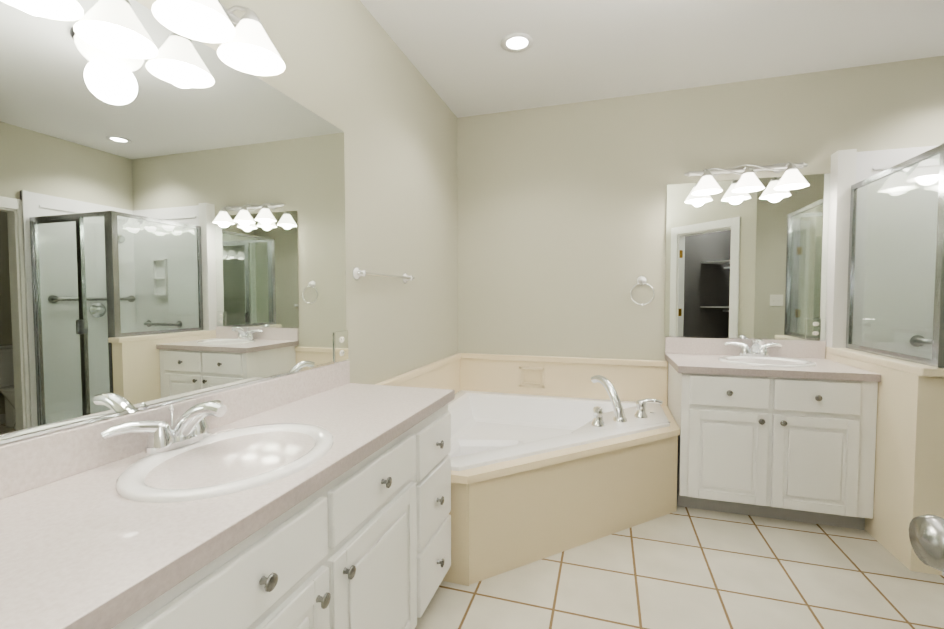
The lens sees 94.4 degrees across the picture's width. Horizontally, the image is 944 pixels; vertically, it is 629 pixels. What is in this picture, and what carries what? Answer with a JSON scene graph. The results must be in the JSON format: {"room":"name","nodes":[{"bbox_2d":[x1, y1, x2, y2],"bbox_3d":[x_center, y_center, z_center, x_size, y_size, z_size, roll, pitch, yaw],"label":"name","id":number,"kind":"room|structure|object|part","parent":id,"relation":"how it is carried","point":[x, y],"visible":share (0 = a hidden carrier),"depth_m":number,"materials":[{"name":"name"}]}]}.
{"room":"bathroom","nodes":[
{"label":"bathroom","id":0,"kind":"room"},
{"bbox_2d":[1,0,457,444],"bbox_3d":[-0.748,-0.154,1.725,0.100,2.740,4.167,1,2,17],"label":"wall","id":1,"kind":"structure","parent":0,"point":[352,72],"depth_m":2.38,"materials":[{"name":"beige paint"}]},
{"bbox_2d":[0,361,341,444],"bbox_3d":[-0.879,0.248,1.121,0.009,0.008,1.966,1,2,17],"label":"channel","id":2,"kind":"object","parent":1,"relation":"attached to","point":[29,435],"visible":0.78,"depth_m":1.14,"materials":[{"name":"silver metal"}]},
{"bbox_2d":[0,0,346,439],"bbox_3d":[-0.881,-0.281,1.100,0.005,1.050,1.966,1,2,17],"label":"mirror","id":3,"kind":"object","parent":1,"relation":"attached to","point":[172,214],"visible":0.88,"depth_m":1.15,"materials":[{"name":"silver mirror"}]},
{"bbox_2d":[0,361,349,496],"bbox_3d":[-0.875,0.307,1.114,0.018,0.106,1.985,1,2,17],"label":"backsplash","id":4,"kind":"structure","parent":1,"relation":"attached to","point":[28,463],"depth_m":1.02,"materials":[{"name":"beige stone"}]},
{"bbox_2d":[152,0,284,75],"bbox_3d":[-0.769,-0.848,1.046,0.235,0.189,0.890,1,2,17],"label":"sconce","id":5,"kind":"object","parent":1,"relation":"attached to","point":[246,46],"visible":1,"depth_m":1.23,"materials":[{"name":"white glass"}]},
{"bbox_3d":[-0.798,-0.897,1.052,0.175,0.091,0.890,1,2,17],"label":"arm","id":6,"kind":"part","parent":5,"relation":"part of"},
{"bbox_2d":[334,330,348,362],"bbox_3d":[-0.599,0.147,2.008,0.010,0.140,0.112,1,2,17],"label":"outlet","id":7,"kind":"object","parent":1,"relation":"attached to","point":[340,346],"visible":1,"depth_m":2.00,"materials":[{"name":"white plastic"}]},
{"bbox_2d":[352,267,414,283],"bbox_3d":[-0.463,-0.211,2.390,0.051,0.067,0.631,1,2,17],"label":"towel rail","id":8,"kind":"object","parent":1,"relation":"attached to","point":[357,273],"visible":1,"depth_m":2.24,"materials":[{"name":"white ceramic"}]},
{"bbox_2d":[360,0,943,117],"bbox_3d":[1.655,-1.528,0.984,5.300,0.060,4.267,1,2,17],"label":"ceiling","id":9,"kind":"structure","parent":0,"point":[463,61],"depth_m":2.50,"materials":[{"name":"white paint"}]},
{"bbox_2d":[501,33,533,52],"bbox_3d":[0.258,-1.553,2.497,0.188,0.007,0.188,1,2,17],"label":"recessed light","id":10,"kind":"object","parent":9,"relation":"in","point":[517,42],"visible":1,"depth_m":2.50,"materials":[{"name":"white paint"}]},
{"bbox_2d":[415,506,943,628],"bbox_3d":[1.658,1.270,1.094,5.300,0.060,4.267,1,2,17],"label":"floor","id":11,"kind":"structure","parent":0,"point":[686,568],"depth_m":1.95,"materials":[{"name":"tile"}]},
{"bbox_2d":[96,397,454,628],"bbox_3d":[-0.618,0.823,1.056,0.556,0.840,1.985,1,2,17],"label":"bathroom vanity","id":12,"kind":"object","parent":11,"relation":"on","point":[318,498],"depth_m":1.12,"materials":[{"name":"white wood"}]},
{"bbox_2d":[0,381,454,628],"bbox_3d":[-0.627,0.383,1.041,0.538,0.040,1.985,1,2,17],"label":"countertop","id":13,"kind":"structure","parent":12,"relation":"on","point":[70,558],"depth_m":0.76,"materials":[{"name":"beige stone"}]},
{"bbox_2d":[96,397,235,452],"bbox_3d":[-0.733,0.286,1.153,0.193,0.119,0.336,1,2,17],"label":"faucet","id":14,"kind":"object","parent":13,"relation":"on","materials":[{"name":"silver metal"}]},
{"bbox_2d":[56,417,367,516],"bbox_3d":[-0.592,0.428,1.115,0.424,0.163,0.516,1,2,17],"label":"sink","id":15,"kind":"object","parent":13,"relation":"in","point":[263,452],"depth_m":1.03,"materials":[{"name":"white ceramic"}]},
{"bbox_2d":[374,353,679,585],"bbox_3d":[0.410,0.767,2.630,1.597,0.825,1.622,1,2,17],"label":"tub","id":16,"kind":"object","parent":11,"relation":"on","point":[552,455],"visible":0.83,"depth_m":2.47,"materials":[{"name":"beige plastic"}]},
{"bbox_2d":[665,337,880,529],"bbox_3d":[1.760,0.669,2.721,0.967,1.012,0.647,1,2,17],"label":"bathroom vanity","id":17,"kind":"object","parent":11,"relation":"on","point":[781,429],"visible":1,"depth_m":2.46,"materials":[{"name":"white wood"}]},
{"bbox_2d":[665,337,876,373],"bbox_3d":[1.764,0.258,2.717,0.965,0.155,0.622,1,2,17],"label":"countertop","id":18,"kind":"structure","parent":17,"relation":"on","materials":[{"name":"stone"}]},
{"bbox_2d":[725,339,781,355],"bbox_3d":[1.856,0.300,2.828,0.336,0.283,0.283,1,2,17],"label":"faucet","id":19,"kind":"object","parent":18,"relation":"on","point":[733,347],"depth_m":2.93,"materials":[{"name":"silver metal"}]},
{"bbox_2d":[718,356,815,366],"bbox_3d":[1.821,0.364,2.716,0.510,0.163,0.410,1,2,17],"label":"sink","id":20,"kind":"object","parent":18,"relation":"in","point":[752,361],"depth_m":2.69,"materials":[{"name":"white ceramic"}]},
{"bbox_2d":[825,352,943,574],"bbox_3d":[2.243,0.726,2.445,0.115,0.920,0.902,1,2,17],"label":"wall","id":21,"kind":"structure","parent":11,"relation":"on","point":[909,471],"depth_m":2.09,"materials":[{"name":"beige paint"}]},
{"bbox_2d":[826,347,943,376],"bbox_3d":[2.246,0.247,2.413,0.126,0.040,0.924,1,2,17],"label":"wall cap","id":22,"kind":"object","parent":21,"relation":"on","point":[922,370],"visible":0.77,"depth_m":2.23,"materials":[{"name":"beige stone"}]},
{"bbox_2d":[825,149,856,347],"bbox_3d":[2.351,-0.409,2.789,0.095,1.240,0.095,1,2,17],"label":"wall","id":23,"kind":"structure","parent":22,"relation":"on","point":[843,173],"depth_m":2.76,"materials":[{"name":"white paint"}]},
{"bbox_2d":[846,143,943,575],"bbox_3d":[2.738,0.093,2.245,1.030,2.200,0.939,1,2,17],"label":"shower enclosure","id":24,"kind":"object","parent":11,"relation":"on","point":[895,300],"visible":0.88,"depth_m":2.69,"materials":[{"name":"clear glass"}]},
{"bbox_3d":[2.696,0.147,2.230,0.941,1.838,0.785,1,2,17],"label":"glass","id":25,"kind":"part","parent":24,"relation":"part of","materials":[{"name":"clear glass"}]},
{"bbox_3d":[2.707,0.148,2.213,0.990,1.859,0.832,1,2,17],"label":"frame","id":26,"kind":"part","parent":24,"relation":"part of","materials":[{"name":"silver metal"}]},
{"bbox_3d":[2.923,0.052,2.258,0.646,0.336,0.763,1,2,17],"label":"grab rail","id":27,"kind":"part","parent":24,"relation":"part of","materials":[{"name":"silver metal"}]},
{"bbox_2d":[457,56,943,398],"bbox_3d":[2.334,-0.203,2.904,5.100,2.740,0.100,1,2,17],"label":"wall","id":28,"kind":"structure","parent":0,"point":[562,210],"depth_m":3.23,"materials":[{"name":"beige paint"}]},
{"bbox_2d":[630,276,654,304],"bbox_3d":[1.232,-0.174,3.164,0.166,0.214,0.051,1,2,17],"label":"towel ring","id":29,"kind":"object","parent":28,"relation":"attached to","point":[641,280],"visible":1,"depth_m":3.16,"materials":[{"name":"white ceramic"}]},
{"bbox_3d":[1.232,-0.247,3.162,0.060,0.060,0.047,1,2,17],"label":"post","id":30,"kind":"part","parent":29,"relation":"part of","materials":[{"name":"white ceramic"}]},
{"bbox_2d":[664,336,825,340],"bbox_3d":[1.852,0.162,3.008,0.971,0.008,0.009,1,2,17],"label":"channel","id":31,"kind":"object","parent":28,"relation":"attached to","point":[746,338],"visible":1,"depth_m":3.00,"materials":[{"name":"silver metal"}]},
{"bbox_2d":[684,162,808,195],"bbox_3d":[1.801,-0.906,2.861,0.730,0.189,0.234,1,2,17],"label":"sconce","id":32,"kind":"object","parent":28,"relation":"attached to","point":[792,178],"visible":1,"depth_m":2.85,"materials":[{"name":"white glass"}]},
{"bbox_3d":[1.810,-0.956,2.888,0.730,0.091,0.174,1,2,17],"label":"arm","id":33,"kind":"part","parent":32,"relation":"part of"},
{"bbox_2d":[664,173,829,338],"bbox_3d":[1.852,-0.380,2.988,0.971,1.076,0.005,1,2,17],"label":"mirror","id":34,"kind":"object","parent":28,"relation":"attached to","point":[751,265],"visible":0.93,"depth_m":2.98,"materials":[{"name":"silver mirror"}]},
{"bbox_2d":[805,318,825,339],"bbox_3d":[2.259,0.093,2.874,0.112,0.140,0.010,1,2,17],"label":"outlet","id":35,"kind":"object","parent":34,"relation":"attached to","point":[815,328],"visible":1,"depth_m":2.87,"materials":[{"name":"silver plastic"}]},
{"bbox_3d":[-0.286,-0.080,-0.177,1.900,2.740,0.100,1,2,17],"label":"wall","id":36,"kind":"structure","parent":0,"visible":0},
{"bbox_3d":[0.465,0.258,0.113,0.035,2.018,0.830,1,2,17],"label":"door leaf","id":37,"kind":"structure","parent":36,"relation":"in","visible":0},
{"bbox_2d":[909,514,943,571],"bbox_3d":[0.568,0.245,0.448,0.175,0.063,0.064,1,2,17],"label":"door knob","id":38,"kind":"object","parent":37,"relation":"attached to","point":[926,534],"depth_m":0.46,"materials":[{"name":"silver metal"}]}
]}

